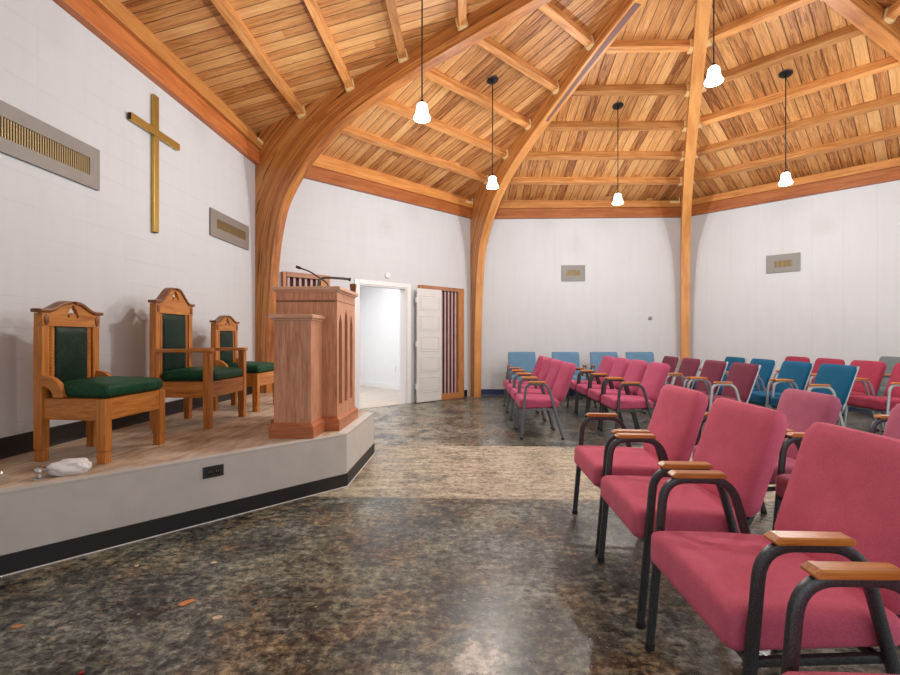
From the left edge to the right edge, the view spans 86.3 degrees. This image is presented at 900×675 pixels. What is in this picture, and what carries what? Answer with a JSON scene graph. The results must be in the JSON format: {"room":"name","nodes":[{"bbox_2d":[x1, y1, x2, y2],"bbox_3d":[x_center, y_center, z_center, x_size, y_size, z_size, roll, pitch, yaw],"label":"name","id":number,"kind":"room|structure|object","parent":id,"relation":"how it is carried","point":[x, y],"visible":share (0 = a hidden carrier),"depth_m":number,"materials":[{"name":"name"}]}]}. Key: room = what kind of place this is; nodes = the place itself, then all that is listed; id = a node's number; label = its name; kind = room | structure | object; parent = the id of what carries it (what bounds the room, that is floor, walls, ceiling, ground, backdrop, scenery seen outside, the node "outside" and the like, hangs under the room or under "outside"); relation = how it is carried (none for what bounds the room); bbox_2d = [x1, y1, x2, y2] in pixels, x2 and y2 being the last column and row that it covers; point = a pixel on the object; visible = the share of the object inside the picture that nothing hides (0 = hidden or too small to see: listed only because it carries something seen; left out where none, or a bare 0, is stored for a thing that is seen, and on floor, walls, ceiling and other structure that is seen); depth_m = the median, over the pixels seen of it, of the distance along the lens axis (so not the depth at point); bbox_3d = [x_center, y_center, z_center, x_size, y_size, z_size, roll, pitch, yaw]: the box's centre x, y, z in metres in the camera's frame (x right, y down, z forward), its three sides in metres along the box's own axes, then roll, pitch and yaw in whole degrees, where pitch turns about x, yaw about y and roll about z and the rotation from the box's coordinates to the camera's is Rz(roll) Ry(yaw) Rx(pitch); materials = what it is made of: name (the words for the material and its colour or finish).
{"room":"house of worship","nodes":[
{"label":"house of worship","id":0,"kind":"room"},
{"bbox_2d":[0,0,254,437],"bbox_3d":[-2.816,-0.835,4.541,0.160,3.990,4.330,0,0,2],"label":"wall","id":1,"kind":"structure","parent":0,"point":[62,239],"depth_m":3.84,"materials":[{"name":"paint"}]},
{"bbox_2d":[0,100,99,190],"bbox_3d":[-2.775,-1.308,3.134,0.020,0.315,1.260,0,0,2],"label":"air vent","id":2,"kind":"object","parent":1,"relation":"in","point":[24,137],"visible":1,"depth_m":3.29,"materials":[{"name":"grey"}]},
{"bbox_2d":[0,116,88,173],"bbox_3d":[-2.775,-1.305,3.134,0.008,0.130,1.050,0,0,2],"label":"grille","id":3,"kind":"object","parent":2,"relation":"attached to","point":[13,131],"depth_m":3.26,"materials":[{"name":"gold"}]},
{"bbox_2d":[0,386,251,459],"bbox_3d":[-2.730,0.690,4.513,0.014,0.130,4.160,0,0,2],"label":"baseboard","id":4,"kind":"structure","parent":1,"relation":"attached to","point":[18,444],"depth_m":3.52,"materials":[{"name":"black rubber"}]},
{"bbox_2d":[128,94,179,232],"bbox_3d":[-2.716,-1.599,4.431,0.040,1.262,0.692,0,0,2],"label":"wall cross","id":5,"kind":"object","parent":1,"relation":"attached to","point":[153,129],"visible":1,"depth_m":4.40,"materials":[{"name":"gold"}]},
{"bbox_2d":[52,0,259,164],"bbox_3d":[-2.708,-2.447,4.537,0.095,0.185,4.210,0,0,2],"label":"trim","id":6,"kind":"structure","parent":1,"relation":"attached to","point":[88,13],"depth_m":4.31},
{"bbox_2d":[92,0,261,150],"bbox_3d":[-2.686,-2.686,4.536,0.140,0.289,4.210,0,0,2],"label":"trim","id":7,"kind":"structure","parent":1,"relation":"attached to","point":[115,9],"depth_m":4.56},
{"bbox_2d":[209,207,248,249],"bbox_3d":[-2.675,-1.305,5.862,0.020,0.310,0.940,0,0,2],"label":"air vent","id":8,"kind":"object","parent":1,"relation":"in","point":[223,227],"visible":1,"depth_m":5.79,"materials":[{"name":"grey"}]},
{"bbox_2d":[217,219,244,239],"bbox_3d":[-2.675,-1.312,5.877,0.008,0.105,0.700,0,0,2],"label":"grille","id":9,"kind":"object","parent":8,"relation":"attached to","point":[224,226],"depth_m":5.85,"materials":[{"name":"gold"}]},
{"bbox_2d":[360,286,360,379],"bbox_3d":[-3.468,-0.142,10.520,3.750,2.596,0.150,0,0,-43],"label":"wall","id":10,"kind":"structure","parent":0,"point":[360,286],"depth_m":11.64,"materials":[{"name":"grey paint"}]},
{"bbox_2d":[278,179,469,402],"bbox_3d":[-1.153,-0.835,8.174,4.412,3.990,0.161,0,0,-43],"label":"wall","id":11,"kind":"structure","parent":0,"point":[330,230],"depth_m":8.01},
{"bbox_2d":[258,136,472,207],"bbox_3d":[-1.064,-2.686,8.079,4.292,0.289,0.140,0,0,-43],"label":"trim","id":12,"kind":"structure","parent":11,"relation":"attached to","point":[324,162],"depth_m":8.01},
{"bbox_2d":[354,279,410,408],"bbox_3d":[-1.170,0.110,8.153,1.150,2.100,0.188,0,0,-43],"label":"trim","id":13,"kind":"structure","parent":11,"relation":"attached to","point":[405,291],"depth_m":8.43,"materials":[{"name":"white paint"}]},
{"bbox_2d":[304,166,471,218],"bbox_3d":[-1.080,-2.447,8.096,4.292,0.185,0.096,0,0,-43],"label":"trim","id":14,"kind":"structure","parent":11,"relation":"attached to","point":[314,173],"depth_m":8.02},
{"bbox_2d":[361,286,399,383],"bbox_3d":[-1.030,-0.142,10.560,0.150,2.596,3.140,0,0,-43],"label":"wall","id":15,"kind":"structure","parent":0,"point":[380,307],"depth_m":11.05,"materials":[{"name":"grey paint"}]},
{"bbox_2d":[361,380,399,389],"bbox_3d":[-1.085,1.093,10.498,0.015,0.126,3.125,0,0,-43],"label":"baseboard","id":16,"kind":"structure","parent":15,"relation":"attached to","point":[363,382],"depth_m":11.01,"materials":[{"name":"white paint"}]},
{"bbox_2d":[0,385,899,674],"bbox_3d":[1.267,1.218,5.495,12.640,0.124,12.546,0,0,2],"label":"floor","id":17,"kind":"structure","parent":0,"point":[459,547],"depth_m":2.27,"materials":[{"name":"stone"}]},
{"bbox_2d":[178,599,194,605],"bbox_3d":[-1.151,1.158,2.101,0.034,0.003,0.065,0,0,40],"label":"scrap","id":18,"kind":"object","parent":17,"relation":"on","point":[185,602],"visible":1,"depth_m":2.10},
{"bbox_2d":[0,393,374,576],"bbox_3d":[-1.752,0.924,4.394,1.970,0.471,4.746,0,0,2],"label":"stage platform","id":19,"kind":"object","parent":17,"relation":"on","point":[147,490],"depth_m":2.98,"materials":[{"name":"paint"}]},
{"bbox_2d":[46,458,91,475],"bbox_3d":[-2.110,0.711,2.659,0.209,0.088,0.120,0,0,-29],"label":"plastic bag","id":20,"kind":"object","parent":19,"relation":"on","point":[69,466],"visible":1,"depth_m":2.63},
{"bbox_2d":[30,301,164,463],"bbox_3d":[-2.277,0.259,3.151,0.482,0.991,0.570,0,0,2],"label":"chair","id":21,"kind":"object","parent":19,"relation":"on","point":[69,383],"visible":1,"depth_m":2.98,"materials":[{"name":"brown wood"}]},
{"bbox_2d":[54,326,86,381],"bbox_3d":[-2.471,0.119,3.136,0.042,0.380,0.255,0,0,2],"label":"cushion","id":22,"kind":"object","parent":21,"relation":"on","point":[70,342],"depth_m":3.11,"materials":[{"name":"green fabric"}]},
{"bbox_2d":[50,376,162,397],"bbox_3d":[-2.249,0.310,3.148,0.426,0.115,0.546,0,0,2],"label":"seat cushion","id":23,"kind":"object","parent":21,"relation":"on","point":[60,386],"depth_m":2.98,"materials":[{"name":"green fabric"}]},
{"bbox_2d":[148,288,247,428],"bbox_3d":[-2.215,0.159,4.283,0.524,1.191,0.677,0,0,2],"label":"chair","id":24,"kind":"object","parent":19,"relation":"on","point":[171,350],"visible":0.95,"depth_m":4.08,"materials":[{"name":"brown wood"}]},
{"bbox_2d":[162,313,185,372],"bbox_3d":[-2.431,0.052,4.235,0.042,0.515,0.330,0,0,2],"label":"cushion","id":25,"kind":"object","parent":24,"relation":"on","point":[173,324],"depth_m":4.20,"materials":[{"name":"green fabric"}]},
{"bbox_2d":[162,366,241,380],"bbox_3d":[-2.190,0.310,4.284,0.461,0.115,0.526,0,0,2],"label":"seat cushion","id":26,"kind":"object","parent":24,"relation":"on","point":[169,373],"depth_m":4.08,"materials":[{"name":"green fabric"}]},
{"bbox_2d":[203,464,223,478],"bbox_3d":[-1.494,0.846,3.035,0.010,0.072,0.124,0,0,44],"label":"outlet","id":27,"kind":"object","parent":19,"relation":"attached to","point":[216,470],"visible":1,"depth_m":3.03,"materials":[{"name":"black plastic"}]},
{"bbox_2d":[209,315,273,411],"bbox_3d":[-2.191,0.259,5.169,0.507,0.991,0.570,0,0,2],"label":"throne","id":28,"kind":"object","parent":19,"relation":"on","point":[223,334],"visible":0.74,"depth_m":5.02,"materials":[{"name":"brown wood"}]},
{"bbox_2d":[220,331,232,363],"bbox_3d":[-2.397,0.119,5.151,0.042,0.380,0.270,0,0,2],"label":"cushion","id":29,"kind":"object","parent":28,"relation":"on","point":[226,337],"depth_m":5.12,"materials":[{"name":"green fabric"}]},
{"bbox_2d":[227,361,273,372],"bbox_3d":[-2.163,0.310,5.166,0.451,0.115,0.548,0,0,2],"label":"seat cushion","id":30,"kind":"object","parent":28,"relation":"on","point":[251,366],"depth_m":5.00,"materials":[{"name":"green fabric"}]},
{"bbox_2d":[268,286,357,438],"bbox_3d":[-1.164,0.170,4.068,0.565,1.170,0.955,0,0,2],"label":"pulpit","id":31,"kind":"object","parent":19,"relation":"on","point":[314,326],"visible":1,"depth_m":3.87,"materials":[{"name":"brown wood"}]},
{"bbox_2d":[296,265,328,285],"bbox_3d":[-1.230,-0.534,4.348,0.334,0.239,0.055,0,0,2],"label":"gooseneck microphone","id":32,"kind":"object","parent":31,"relation":"on","point":[297,267],"visible":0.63,"depth_m":4.34,"materials":[{"name":"black plastic"}]},
{"bbox_2d":[317,276,350,285],"bbox_3d":[-1.052,-0.482,4.320,0.317,0.135,0.056,0,0,-2],"label":"gooseneck microphone","id":33,"kind":"object","parent":31,"relation":"on","point":[326,277],"visible":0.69,"depth_m":4.32,"materials":[{"name":"black plastic"}]},
{"bbox_2d":[350,284,356,292],"bbox_3d":[-0.905,-0.458,4.489,0.053,0.084,0.051,0,0,2],"label":"wood block","id":34,"kind":"object","parent":31,"relation":"on","point":[353,287],"visible":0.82,"depth_m":4.47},
{"bbox_2d":[281,271,329,285],"bbox_3d":[-2.122,0.110,7.090,0.735,2.100,0.085,0,0,-43],"label":"slatted screen","id":35,"kind":"object","parent":17,"relation":"on","point":[287,278],"visible":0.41,"depth_m":7.02,"materials":[{"name":"brown wood"}]},
{"bbox_2d":[255,0,551,392],"bbox_3d":[-0.128,-1.490,5.508,5.545,5.300,0.146,0,0,24],"label":"arch","id":36,"kind":"object","parent":17,"relation":"on","point":[291,145],"visible":0.9,"depth_m":6.21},
{"bbox_2d":[418,285,463,402],"bbox_3d":[-0.153,0.110,8.951,1.095,2.100,0.085,0,0,-43],"label":"slatted screen","id":37,"kind":"object","parent":17,"relation":"on","point":[452,299],"visible":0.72,"depth_m":9.13,"materials":[{"name":"brown wood"}]},
{"bbox_2d":[415,288,440,402],"bbox_3d":[-0.381,0.139,8.648,0.593,2.018,0.042,0,0,-43],"label":"door","id":38,"kind":"structure","parent":37,"relation":"attached to","point":[428,301],"depth_m":8.62,"materials":[{"name":"white paint"}]},
{"bbox_2d":[506,352,535,401],"bbox_3d":[1.356,0.718,8.887,0.620,0.894,0.576,0,0,2],"label":"chair","id":39,"kind":"object","parent":17,"relation":"on","point":[526,361],"visible":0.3,"depth_m":9.07,"materials":[{"name":"fabric"}]},
{"bbox_2d":[503,355,545,411],"bbox_3d":[1.202,0.729,7.751,0.649,0.870,0.620,0,0,2],"label":"chair","id":40,"kind":"object","parent":17,"relation":"on","point":[540,360],"visible":0.41,"depth_m":7.63,"materials":[{"name":"red fabric"}]},
{"bbox_2d":[506,357,553,419],"bbox_3d":[1.177,0.729,7.077,0.649,0.870,0.620,0,0,2],"label":"chair","id":41,"kind":"object","parent":17,"relation":"on","point":[547,362],"visible":0.48,"depth_m":6.97,"materials":[{"name":"red fabric"}]},
{"bbox_2d":[510,359,562,428],"bbox_3d":[1.152,0.729,6.407,0.649,0.870,0.620,0,0,2],"label":"chair","id":42,"kind":"object","parent":17,"relation":"on","point":[556,364],"visible":0.56,"depth_m":6.29,"materials":[{"name":"red fabric"}]},
{"bbox_2d":[515,362,575,439],"bbox_3d":[1.128,0.729,5.738,0.649,0.870,0.620,0,0,2],"label":"chair","id":43,"kind":"object","parent":17,"relation":"on","point":[525,401],"visible":1,"depth_m":5.49,"materials":[{"name":"fabric"}]},
{"bbox_2d":[470,0,646,396],"bbox_3d":[1.432,-1.490,6.982,0.147,5.300,5.564,0,0,-20],"label":"arch","id":44,"kind":"object","parent":17,"relation":"on","point":[486,201],"visible":0.98,"depth_m":8.00,"materials":[{"name":"brown"}]},
{"bbox_2d":[552,352,587,398],"bbox_3d":[2.176,0.718,8.857,0.620,0.894,0.576,0,0,2],"label":"chair","id":45,"kind":"object","parent":17,"relation":"on","point":[571,357],"visible":0.33,"depth_m":9.05,"materials":[{"name":"blue fabric"}]},
{"bbox_2d":[566,356,614,412],"bbox_3d":[2.244,0.729,7.673,0.649,0.870,0.620,0,0,2],"label":"chair","id":46,"kind":"object","parent":17,"relation":"on","point":[606,364],"visible":0.43,"depth_m":7.52,"materials":[{"name":"red fabric"}]},
{"bbox_2d":[575,357,629,418],"bbox_3d":[2.220,0.729,7.003,0.649,0.870,0.620,0,0,2],"label":"chair","id":47,"kind":"object","parent":17,"relation":"on","point":[620,365],"visible":0.59,"depth_m":6.88,"materials":[{"name":"red fabric"}]},
{"bbox_2d":[590,352,617,402],"bbox_3d":[2.895,0.718,8.830,0.620,0.894,0.576,0,0,2],"label":"chair","id":48,"kind":"object","parent":17,"relation":"on","point":[595,357],"visible":0.28,"depth_m":9.04,"materials":[{"name":"blue fabric"}]},
{"bbox_2d":[587,359,647,429],"bbox_3d":[2.195,0.729,6.334,0.649,0.870,0.620,0,0,2],"label":"chair","id":49,"kind":"object","parent":17,"relation":"on","point":[635,372],"visible":0.64,"depth_m":6.18,"materials":[{"name":"red fabric"}]},
{"bbox_2d":[600,362,669,430],"bbox_3d":[2.171,0.729,5.664,0.649,0.870,0.620,0,0,2],"label":"chair","id":50,"kind":"object","parent":17,"relation":"on","point":[656,374],"visible":0.92,"depth_m":5.45,"materials":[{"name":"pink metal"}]},
{"bbox_2d":[625,352,653,364],"bbox_3d":[3.565,0.718,8.806,0.620,0.894,0.576,0,0,2],"label":"chair","id":51,"kind":"object","parent":17,"relation":"on","point":[648,357],"visible":0.09,"depth_m":9.01,"materials":[{"name":"blue fabric"}]},
{"bbox_2d":[572,384,707,552],"bbox_3d":[1.106,0.730,2.866,0.625,0.869,0.620,0,0,2],"label":"chair","id":52,"kind":"object","parent":17,"relation":"on","point":[676,420],"visible":0.62,"depth_m":2.73,"materials":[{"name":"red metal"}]},
{"bbox_2d":[644,356,679,383],"bbox_3d":[3.285,0.733,7.745,0.634,0.863,0.620,0,0,2],"label":"chair","id":53,"kind":"object","parent":17,"relation":"on","point":[672,361],"visible":0.17,"depth_m":7.52,"materials":[{"name":"red fabric"}]},
{"bbox_2d":[643,358,701,413],"bbox_3d":[3.260,0.733,7.045,0.634,0.863,0.620,0,0,2],"label":"chair","id":54,"kind":"object","parent":17,"relation":"on","point":[689,367],"visible":0.27,"depth_m":6.94,"materials":[{"name":"red fabric"}]},
{"bbox_2d":[597,398,787,629],"bbox_3d":[1.066,0.730,2.194,0.625,0.869,0.620,0,0,2],"label":"chair","id":55,"kind":"object","parent":17,"relation":"on","point":[743,441],"visible":0.8,"depth_m":2.02,"materials":[{"name":"red fabric"}]},
{"bbox_2d":[681,0,711,361],"bbox_3d":[3.505,-1.490,6.906,0.147,5.300,5.523,0,0,24],"label":"arch","id":56,"kind":"object","parent":17,"relation":"on","point":[703,7],"visible":0.91,"depth_m":7.64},
{"bbox_2d":[664,360,728,394],"bbox_3d":[3.235,0.733,6.366,0.634,0.863,0.620,0,0,2],"label":"chair","id":57,"kind":"object","parent":17,"relation":"on","point":[714,370],"visible":0.47,"depth_m":6.27,"materials":[{"name":"red fabric"}]},
{"bbox_2d":[692,357,746,411],"bbox_3d":[4.156,0.733,7.473,0.634,0.863,0.620,0,0,2],"label":"chair","id":58,"kind":"object","parent":17,"relation":"on","point":[730,360],"visible":0.12,"depth_m":7.47,"materials":[{"name":"blue fabric"}]},
{"bbox_2d":[687,362,760,411],"bbox_3d":[3.210,0.733,5.686,0.634,0.863,0.620,0,0,2],"label":"chair","id":59,"kind":"object","parent":17,"relation":"on","point":[739,384],"visible":0.59,"depth_m":5.55,"materials":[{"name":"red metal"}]},
{"bbox_2d":[717,358,776,394],"bbox_3d":[4.130,0.733,6.773,0.634,0.863,0.620,0,0,2],"label":"chair","id":60,"kind":"object","parent":17,"relation":"on","point":[767,368],"visible":0.2,"depth_m":6.58,"materials":[{"name":"blue fabric"}]},
{"bbox_2d":[692,388,841,517],"bbox_3d":[1.877,0.743,2.883,0.615,0.844,0.620,0,0,2],"label":"chair","id":61,"kind":"object","parent":17,"relation":"on","point":[801,408],"visible":0.21,"depth_m":2.79,"materials":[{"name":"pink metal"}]},
{"bbox_2d":[644,422,899,674],"bbox_3d":[1.032,0.730,1.497,0.625,0.869,0.620,0,0,1],"label":"chair","id":62,"kind":"object","parent":17,"relation":"on","point":[841,499],"visible":0.97,"depth_m":1.39,"materials":[{"name":"red fabric"}]},
{"bbox_2d":[748,356,809,403],"bbox_3d":[5.201,0.732,7.595,0.634,0.865,0.620,0,0,2],"label":"chair","id":63,"kind":"object","parent":17,"relation":"on","point":[788,358],"visible":0.14,"depth_m":7.43,"materials":[{"name":"red fabric"}]},
{"bbox_2d":[748,361,814,408],"bbox_3d":[4.105,0.733,6.074,0.634,0.863,0.620,0,0,2],"label":"chair","id":64,"kind":"object","parent":17,"relation":"on","point":[800,372],"visible":0.54,"depth_m":5.95,"materials":[{"name":"blue fabric"}]},
{"bbox_2d":[770,364,859,426],"bbox_3d":[4.080,0.733,5.404,0.634,0.863,0.620,0,0,2],"label":"chair","id":65,"kind":"object","parent":17,"relation":"on","point":[837,380],"visible":0.55,"depth_m":5.30,"materials":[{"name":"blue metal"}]},
{"bbox_2d":[805,358,844,421],"bbox_3d":[5.176,0.732,6.915,0.634,0.865,0.620,0,0,2],"label":"chair","id":66,"kind":"object","parent":17,"relation":"on","point":[818,361],"visible":0.12,"depth_m":6.94,"materials":[{"name":"red fabric"}]},
{"bbox_2d":[772,403,899,530],"bbox_3d":[1.973,0.743,2.219,0.615,0.844,0.620,0,0,2],"label":"chair","id":67,"kind":"object","parent":17,"relation":"on","point":[892,429],"visible":0.16,"depth_m":2.46,"materials":[{"name":"red fabric"}]},
{"bbox_2d":[780,561,899,674],"bbox_3d":[0.995,0.730,0.760,0.625,0.869,0.620,0,0,1],"label":"chair","id":68,"kind":"object","parent":17,"relation":"on","point":[823,574],"visible":1,"depth_m":1.04,"materials":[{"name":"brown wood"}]},
{"bbox_2d":[808,360,886,430],"bbox_3d":[5.152,0.732,6.256,0.634,0.865,0.620,0,0,2],"label":"chair","id":69,"kind":"object","parent":17,"relation":"on","point":[873,370],"visible":0.3,"depth_m":6.09,"materials":[{"name":"red fabric"}]},
{"bbox_2d":[822,0,899,61],"bbox_3d":[4.984,-1.490,5.336,5.510,5.300,0.148,0,0,-20],"label":"arch","id":70,"kind":"object","parent":17,"relation":"on","point":[866,15],"visible":0.94,"depth_m":5.12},
{"bbox_2d":[842,356,899,418],"bbox_3d":[6.043,0.718,6.783,0.576,0.894,0.620,0,0,2],"label":"chair","id":71,"kind":"object","parent":17,"relation":"on","point":[890,361],"visible":0.13,"depth_m":6.80,"materials":[{"name":"fabric"}]},
{"bbox_2d":[844,363,899,432],"bbox_3d":[5.128,0.732,5.596,0.634,0.865,0.620,0,0,2],"label":"chair","id":72,"kind":"object","parent":17,"relation":"on","point":[879,404],"visible":0.81,"depth_m":5.65,"materials":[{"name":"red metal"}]},
{"bbox_2d":[869,414,888,433],"bbox_3d":[2.944,0.743,2.794,0.615,0.844,0.620,0,0,2],"label":"chair","id":73,"kind":"object","parent":17,"relation":"on","point":[882,418],"visible":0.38,"depth_m":3.08,"materials":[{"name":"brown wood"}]},
{"bbox_2d":[119,0,899,199],"bbox_3d":[2.376,-3.421,4.376,10.537,1.559,10.588,0,0,2],"label":"ceiling","id":74,"kind":"structure","parent":0,"point":[196,32],"depth_m":6.26,"materials":[{"name":"wood"}]},
{"bbox_2d":[211,0,305,118],"bbox_3d":[-1.989,-2.918,4.514,0.146,0.157,3.446,0,0,2],"label":"beam","id":75,"kind":"structure","parent":74,"relation":"attached to","point":[224,7],"depth_m":4.88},
{"bbox_2d":[304,0,354,91],"bbox_3d":[-1.287,-3.102,4.492,0.146,0.155,2.871,0,0,2],"label":"beam","id":76,"kind":"structure","parent":74,"relation":"attached to","point":[313,8],"depth_m":5.00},
{"bbox_2d":[385,0,408,62],"bbox_3d":[-0.594,-3.284,4.470,0.146,0.154,2.304,0,0,2],"label":"beam","id":77,"kind":"structure","parent":74,"relation":"attached to","point":[402,55],"depth_m":5.08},
{"bbox_2d":[341,125,488,184],"bbox_3d":[-0.588,-2.893,7.569,3.516,0.190,0.146,0,0,-43],"label":"beam","id":78,"kind":"structure","parent":74,"relation":"attached to","point":[350,131],"depth_m":7.52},
{"bbox_2d":[413,0,430,122],"bbox_3d":[-0.255,-2.725,4.392,0.160,1.466,0.160,0,0,2],"label":"pendant lamp","id":79,"kind":"object","parent":74,"relation":"hanging from","point":[421,115],"visible":1,"depth_m":4.39,"materials":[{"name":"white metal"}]},
{"bbox_2d":[376,97,508,159],"bbox_3d":[-0.108,-3.082,7.056,2.928,0.183,0.146,0,0,-43],"label":"beam","id":80,"kind":"structure","parent":74,"relation":"attached to","point":[389,104],"depth_m":7.08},
{"bbox_2d":[455,0,467,30],"bbox_3d":[0.098,-3.466,4.448,0.146,0.153,1.736,0,0,2],"label":"beam","id":81,"kind":"structure","parent":74,"relation":"attached to","point":[461,15],"depth_m":5.12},
{"bbox_2d":[423,68,531,129],"bbox_3d":[0.365,-3.269,6.551,2.348,0.176,0.146,0,0,-43],"label":"beam","id":82,"kind":"structure","parent":74,"relation":"attached to","point":[434,75],"depth_m":6.50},
{"bbox_2d":[487,76,498,188],"bbox_3d":[0.563,-2.705,6.354,0.160,1.446,0.160,0,0,2],"label":"pendant lamp","id":83,"kind":"object","parent":74,"relation":"hanging from","point":[492,183],"visible":1,"depth_m":6.35,"materials":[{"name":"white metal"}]},
{"bbox_2d":[476,37,559,94],"bbox_3d":[0.839,-3.455,6.045,1.767,0.169,0.146,0,0,-43],"label":"beam","id":84,"kind":"structure","parent":74,"relation":"attached to","point":[488,44],"depth_m":6.04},
{"bbox_2d":[538,1,594,50],"bbox_3d":[1.312,-3.642,5.539,1.186,0.162,0.146,0,0,-43],"label":"beam","id":85,"kind":"structure","parent":74,"relation":"attached to","point":[553,12],"depth_m":5.56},
{"bbox_2d":[508,177,682,185],"bbox_3d":[2.515,-2.849,8.766,3.396,0.190,0.147,0,0,2],"label":"beam","id":86,"kind":"structure","parent":74,"relation":"attached to","point":[515,180],"depth_m":8.73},
{"bbox_2d":[524,151,684,160],"bbox_3d":[2.496,-3.045,8.064,2.830,0.183,0.147,0,0,2],"label":"beam","id":87,"kind":"structure","parent":74,"relation":"attached to","point":[532,155],"depth_m":8.03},
{"bbox_2d":[544,120,686,131],"bbox_3d":[2.478,-3.237,7.371,2.270,0.177,0.147,0,0,2],"label":"beam","id":88,"kind":"structure","parent":74,"relation":"attached to","point":[554,125],"depth_m":7.34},
{"bbox_2d":[612,102,623,204],"bbox_3d":[2.459,-2.686,7.035,0.160,1.458,0.160,0,0,2],"label":"pendant lamp","id":89,"kind":"object","parent":74,"relation":"hanging from","point":[618,200],"visible":1,"depth_m":7.03,"materials":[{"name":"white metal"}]},
{"bbox_2d":[571,84,689,96],"bbox_3d":[2.461,-3.430,6.678,1.711,0.170,0.147,0,0,2],"label":"beam","id":90,"kind":"structure","parent":74,"relation":"attached to","point":[626,89],"depth_m":6.64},
{"bbox_2d":[605,39,692,53],"bbox_3d":[2.442,-3.623,5.985,1.151,0.163,0.147,0,0,2],"label":"beam","id":91,"kind":"structure","parent":74,"relation":"attached to","point":[652,45],"depth_m":5.95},
{"bbox_2d":[704,0,723,86],"bbox_3d":[2.402,-3.162,4.375,0.160,1.689,0.160,0,0,2],"label":"pendant lamp","id":92,"kind":"object","parent":74,"relation":"hanging from","point":[714,78],"visible":1,"depth_m":4.37,"materials":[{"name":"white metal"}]},
{"bbox_2d":[707,0,821,47],"bbox_3d":[3.525,-3.629,5.439,0.148,0.152,1.165,0,0,-43],"label":"beam","id":93,"kind":"structure","parent":74,"relation":"attached to","point":[781,7],"depth_m":5.46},
{"bbox_2d":[702,24,863,92],"bbox_3d":[4.028,-3.431,5.916,0.148,0.154,1.754,0,0,-43],"label":"beam","id":94,"kind":"structure","parent":74,"relation":"attached to","point":[848,32],"depth_m":5.79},
{"bbox_2d":[778,69,792,185],"bbox_3d":[4.309,-2.688,6.166,0.160,1.441,0.160,0,0,2],"label":"pendant lamp","id":95,"kind":"object","parent":74,"relation":"hanging from","point":[785,180],"visible":1,"depth_m":6.16,"materials":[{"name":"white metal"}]},
{"bbox_2d":[693,126,899,183],"bbox_3d":[5.544,-2.835,7.352,0.148,0.158,3.528,0,0,-43],"label":"beam","id":96,"kind":"structure","parent":74,"relation":"attached to","point":[890,133],"depth_m":7.41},
{"bbox_2d":[695,93,899,158],"bbox_3d":[5.034,-3.035,6.869,0.148,0.157,2.931,0,0,-43],"label":"beam","id":97,"kind":"structure","parent":74,"relation":"attached to","point":[892,100],"depth_m":6.83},
{"bbox_2d":[698,56,899,128],"bbox_3d":[4.531,-3.233,6.393,0.148,0.155,2.342,0,0,-43],"label":"beam","id":98,"kind":"structure","parent":74,"relation":"attached to","point":[888,63],"depth_m":6.26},
{"bbox_2d":[883,0,899,23],"bbox_3d":[4.654,-3.437,4.288,0.147,0.160,1.728,0,0,2],"label":"beam","id":99,"kind":"structure","parent":74,"relation":"attached to","point":[890,14],"depth_m":5.07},
{"bbox_2d":[481,218,680,388],"bbox_3d":[2.538,-0.835,9.594,4.270,3.990,0.160,0,0,2],"label":"wall","id":100,"kind":"structure","parent":0,"point":[633,265],"depth_m":9.51,"materials":[{"name":"paint"}]},
{"bbox_2d":[481,389,637,395],"bbox_3d":[2.590,1.095,9.505,4.020,0.130,0.014,0,0,2],"label":"baseboard","id":101,"kind":"structure","parent":100,"relation":"attached to","point":[484,392],"depth_m":9.56,"materials":[{"name":"blue rubber"}]},
{"bbox_2d":[561,265,584,280],"bbox_3d":[2.440,-1.272,9.505,0.460,0.315,0.020,0,0,2],"label":"air vent","id":102,"kind":"object","parent":100,"relation":"in","point":[568,272],"visible":1,"depth_m":9.50,"materials":[{"name":"grey"}]},
{"bbox_2d":[566,270,579,275],"bbox_3d":[2.435,-1.278,9.505,0.262,0.105,0.008,0,0,2],"label":"grille","id":103,"kind":"object","parent":102,"relation":"attached to","point":[568,272],"depth_m":9.50,"materials":[{"name":"gold"}]},
{"bbox_2d":[494,207,680,218],"bbox_3d":[2.534,-2.447,9.486,4.150,0.185,0.095,0,0,2],"label":"trim","id":104,"kind":"structure","parent":100,"relation":"attached to","point":[660,212],"depth_m":9.43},
{"bbox_2d":[498,200,680,208],"bbox_3d":[2.533,-2.686,9.464,4.150,0.289,0.140,0,0,2],"label":"trim","id":105,"kind":"structure","parent":100,"relation":"attached to","point":[504,204],"depth_m":9.40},
{"bbox_2d":[689,180,899,378],"bbox_3d":[6.145,-0.835,7.922,0.160,3.990,4.433,0,0,-43],"label":"wall","id":106,"kind":"structure","parent":0,"point":[843,300],"depth_m":8.05,"materials":[{"name":"paint"}]},
{"bbox_2d":[766,252,799,273],"bbox_3d":[5.714,-1.275,8.246,0.021,0.310,0.490,0,0,-43],"label":"air vent","id":107,"kind":"object","parent":106,"relation":"in","point":[790,262],"visible":1,"depth_m":8.24,"materials":[{"name":"grey"}]},
{"bbox_2d":[774,260,791,267],"bbox_3d":[5.721,-1.265,8.246,0.191,0.110,0.189,0,0,2],"label":"grille","id":108,"kind":"object","parent":107,"relation":"attached to","point":[777,263],"depth_m":8.24,"materials":[{"name":"gold"}]},
{"bbox_2d":[691,167,899,215],"bbox_3d":[6.067,-2.447,7.849,0.095,0.185,4.314,0,0,-43],"label":"trim","id":109,"kind":"structure","parent":106,"relation":"attached to","point":[891,174],"depth_m":7.99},
{"bbox_2d":[692,157,899,205],"bbox_3d":[6.051,-2.686,7.833,0.140,0.289,4.314,0,0,-43],"label":"trim","id":110,"kind":"structure","parent":106,"relation":"attached to","point":[895,162],"depth_m":7.91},
{"bbox_2d":[844,407,890,413],"bbox_3d":[6.064,1.095,7.882,0.014,0.130,4.020,0,0,-43],"label":"baseboard","id":111,"kind":"structure","parent":106,"relation":"attached to","point":[849,408],"depth_m":7.53,"materials":[{"name":"blue rubber"}]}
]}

